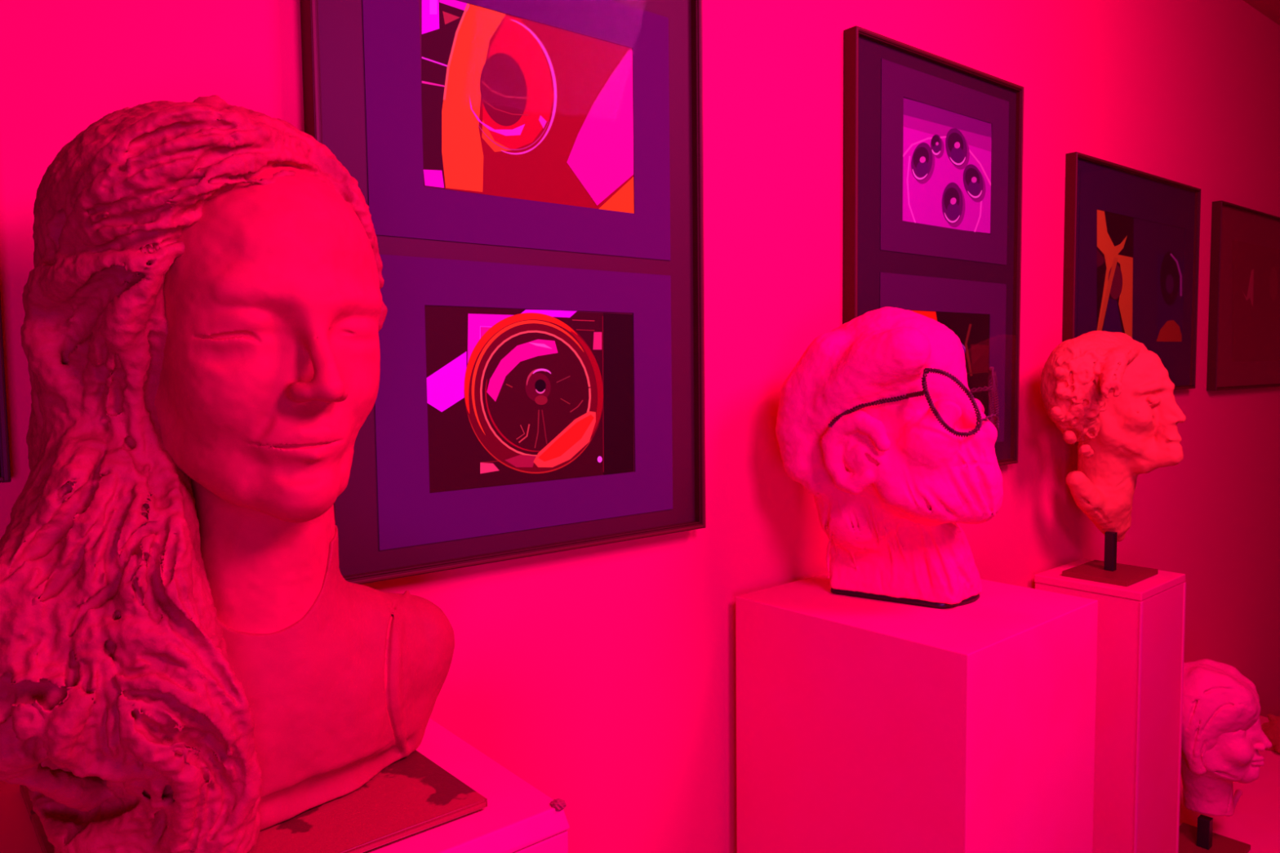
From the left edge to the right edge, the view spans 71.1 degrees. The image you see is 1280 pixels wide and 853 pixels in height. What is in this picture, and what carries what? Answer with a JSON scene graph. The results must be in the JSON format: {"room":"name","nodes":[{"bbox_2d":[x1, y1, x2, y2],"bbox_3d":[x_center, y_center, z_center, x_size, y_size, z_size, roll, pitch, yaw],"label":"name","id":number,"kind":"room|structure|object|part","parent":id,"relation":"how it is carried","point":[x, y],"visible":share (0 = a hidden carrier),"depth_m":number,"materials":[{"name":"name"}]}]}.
{"room":"art gallery","nodes":[
{"label":"art gallery","id":0,"kind":"room"},
{"bbox_2d":[0,0,1279,852],"bbox_3d":[-0.041,0.174,1.185,7.800,2.700,0.100,-4,5,-39],"label":"wall","id":1,"kind":"structure","parent":0,"point":[602,677],"depth_m":1.27,"materials":[{"name":"pink"}]},
{"bbox_2d":[0,293,11,482],"bbox_3d":[-0.761,-0.182,0.505,0.644,0.485,0.023,-4,5,-39],"label":"picture frame","id":2,"kind":"object","parent":1,"relation":"attached to","point":[5,467],"visible":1,"depth_m":0.71,"materials":[{"name":"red wood"}]},
{"bbox_2d":[299,0,705,584],"bbox_3d":[-0.120,-0.205,1.018,0.500,0.704,0.029,-4,5,-39],"label":"picture frame","id":3,"kind":"object","parent":1,"relation":"attached to","point":[529,174],"visible":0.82,"depth_m":1.01,"materials":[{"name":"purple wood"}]},
{"bbox_2d":[422,0,634,213],"bbox_3d":[-0.117,-0.357,1.009,0.282,0.208,0.001,-4,5,-39],"label":"art print","id":4,"kind":"object","parent":3,"relation":"attached to","point":[528,107],"depth_m":1.00,"materials":[{"name":"multicoloured paper"}]},
{"bbox_2d":[424,305,633,493],"bbox_3d":[-0.116,-0.035,1.028,0.279,0.199,0.001,-4,5,-39],"label":"art print","id":5,"kind":"object","parent":3,"relation":"attached to","point":[518,398],"depth_m":1.02,"materials":[{"name":"multicoloured paper"}]},
{"bbox_2d":[842,26,1023,465],"bbox_3d":[0.512,-0.266,1.526,0.492,0.695,0.025,-4,5,-39],"label":"picture frame","id":6,"kind":"object","parent":1,"relation":"attached to","point":[933,144],"visible":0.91,"depth_m":1.51,"materials":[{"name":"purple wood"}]},
{"bbox_2d":[902,97,991,233],"bbox_3d":[0.528,-0.437,1.528,0.277,0.204,0.001,-4,5,-39],"label":"art print","id":7,"kind":"object","parent":6,"relation":"attached to","point":[947,144],"depth_m":1.52,"materials":[{"name":"purple paper"}]},
{"bbox_2d":[911,310,989,419],"bbox_3d":[0.542,-0.081,1.559,0.279,0.241,0.001,-4,5,-39],"label":"art print","id":8,"kind":"object","parent":6,"relation":"attached to","point":[971,327],"depth_m":1.60,"materials":[{"name":"multicoloured"}]},
{"bbox_2d":[1062,151,1200,389],"bbox_3d":[1.117,-0.322,2.012,0.642,0.487,0.023,-4,5,-39],"label":"picture frame","id":9,"kind":"object","parent":1,"relation":"attached to","point":[1131,237],"visible":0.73,"depth_m":1.99,"materials":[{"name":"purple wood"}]},
{"bbox_2d":[1097,209,1133,337],"bbox_3d":[1.028,-0.326,1.939,0.184,0.278,0.001,-4,5,-39],"label":"art print","id":10,"kind":"object","parent":9,"relation":"attached to","point":[1115,228],"depth_m":1.94,"materials":[{"name":"multicoloured"}]},
{"bbox_2d":[1156,251,1183,342],"bbox_3d":[1.261,-0.307,2.128,0.172,0.215,0.001,-4,5,-39],"label":"art print","id":11,"kind":"object","parent":9,"relation":"attached to","point":[1170,264],"depth_m":2.13,"materials":[{"name":"multicoloured"}]},
{"bbox_2d":[1206,200,1279,391],"bbox_3d":[1.795,-0.354,2.557,0.828,0.483,0.023,-4,5,-39],"label":"picture frame","id":12,"kind":"object","parent":1,"relation":"attached to","point":[1243,345],"visible":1,"depth_m":2.42,"materials":[{"name":"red wood"}]},
{"bbox_2d":[1231,240,1279,361],"bbox_3d":[1.839,-0.351,2.591,0.717,0.324,0.001,-4,5,-39],"label":"art print","id":13,"kind":"object","parent":12,"relation":"attached to","point":[1255,264],"depth_m":2.49,"materials":[{"name":"red"}]},
{"bbox_2d":[1243,0,1279,26],"bbox_3d":[1.321,-1.003,-0.605,7.800,0.150,4.290,-4,5,-39],"label":"ceiling","id":14,"kind":"structure","parent":0,"point":[1270,9],"depth_m":2.42,"materials":[{"name":"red paint"}]},
{"bbox_3d":[1.350,1.567,-0.438,7.800,0.100,4.290,-4,5,-39],"label":"floor","id":15,"kind":"structure","parent":0,"visible":0},
{"bbox_2d":[0,718,569,852],"bbox_3d":[-0.300,0.869,0.707,0.385,1.181,0.335,-4,5,-40],"label":"plinth","id":16,"kind":"object","parent":15,"relation":"on","point":[517,817],"visible":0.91,"depth_m":0.66,"materials":[{"name":"paint"}]},
{"bbox_2d":[0,95,487,852],"bbox_3d":[-0.303,0.022,0.659,0.357,0.518,0.285,-4,5,-39],"label":"bust","id":17,"kind":"object","parent":16,"relation":"on","point":[189,663],"visible":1,"depth_m":0.57,"materials":[{"name":"red ceramic"}]},
{"bbox_3d":[-0.295,0.277,0.674,0.258,0.006,0.265,-4,5,-40],"label":"board","id":18,"kind":"part","parent":17,"relation":"part of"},
{"bbox_2d":[735,572,1097,852],"bbox_3d":[0.377,0.824,1.252,0.335,1.185,0.345,-4,5,-41],"label":"plinth","id":19,"kind":"object","parent":15,"relation":"on","point":[864,725],"visible":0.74,"depth_m":1.10,"materials":[{"name":"paint"}]},
{"bbox_2d":[775,306,1003,608],"bbox_3d":[0.337,0.039,1.183,0.250,0.389,0.286,-4,5,-39],"label":"bust","id":20,"kind":"object","parent":19,"relation":"on","point":[879,420],"visible":1,"depth_m":1.11,"materials":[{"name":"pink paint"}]},
{"bbox_2d":[1034,558,1186,852],"bbox_3d":[0.931,0.832,1.798,0.220,1.085,0.199,-4,5,-40],"label":"plinth","id":21,"kind":"object","parent":15,"relation":"on","point":[1141,624],"visible":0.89,"depth_m":1.68,"materials":[{"name":"paint"}]},
{"bbox_2d":[1040,330,1186,586],"bbox_3d":[0.866,0.058,1.679,0.318,0.475,0.212,-4,5,-40],"label":"bust","id":22,"kind":"object","parent":21,"relation":"on","point":[1106,393],"visible":1,"depth_m":1.67,"materials":[{"name":"red ceramic"}]},
{"bbox_3d":[0.921,0.286,1.755,0.150,0.010,0.120,-4,5,-40],"label":"plate","id":23,"kind":"part","parent":22,"relation":"part of","materials":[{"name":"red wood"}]},
{"bbox_3d":[0.920,0.244,1.752,0.017,0.075,0.017,-4,5,-40],"label":"post","id":24,"kind":"part","parent":22,"relation":"part of","materials":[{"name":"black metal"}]},
{"bbox_2d":[1179,715,1279,852],"bbox_3d":[1.485,1.099,2.108,0.980,0.500,0.440,-4,5,-39],"label":"plinth","id":25,"kind":"object","parent":15,"relation":"on","point":[1255,821],"visible":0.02,"depth_m":1.98,"materials":[{"name":"paint"}]},
{"bbox_2d":[1178,658,1271,852],"bbox_3d":[1.153,0.675,1.835,0.228,0.388,0.175,3,5,44],"label":"bust","id":26,"kind":"object","parent":25,"relation":"on","point":[1223,735],"visible":0.79,"depth_m":1.77,"materials":[{"name":"red ceramic"}]},
{"bbox_3d":[1.156,0.829,1.833,0.022,0.060,0.022,-4,5,-42],"label":"post","id":27,"kind":"part","parent":26,"relation":"part of","materials":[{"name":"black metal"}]},
{"bbox_3d":[1.156,0.864,1.835,0.150,0.010,0.125,-4,5,-42],"label":"plate","id":28,"kind":"part","parent":26,"relation":"part of","materials":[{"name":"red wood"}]},
{"bbox_2d":[1261,713,1279,753],"bbox_3d":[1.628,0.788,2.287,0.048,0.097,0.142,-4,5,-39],"label":"bust","id":29,"kind":"object","parent":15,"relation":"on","point":[1271,729],"visible":0.59,"depth_m":2.30,"materials":[{"name":"brown stone"}]}
]}

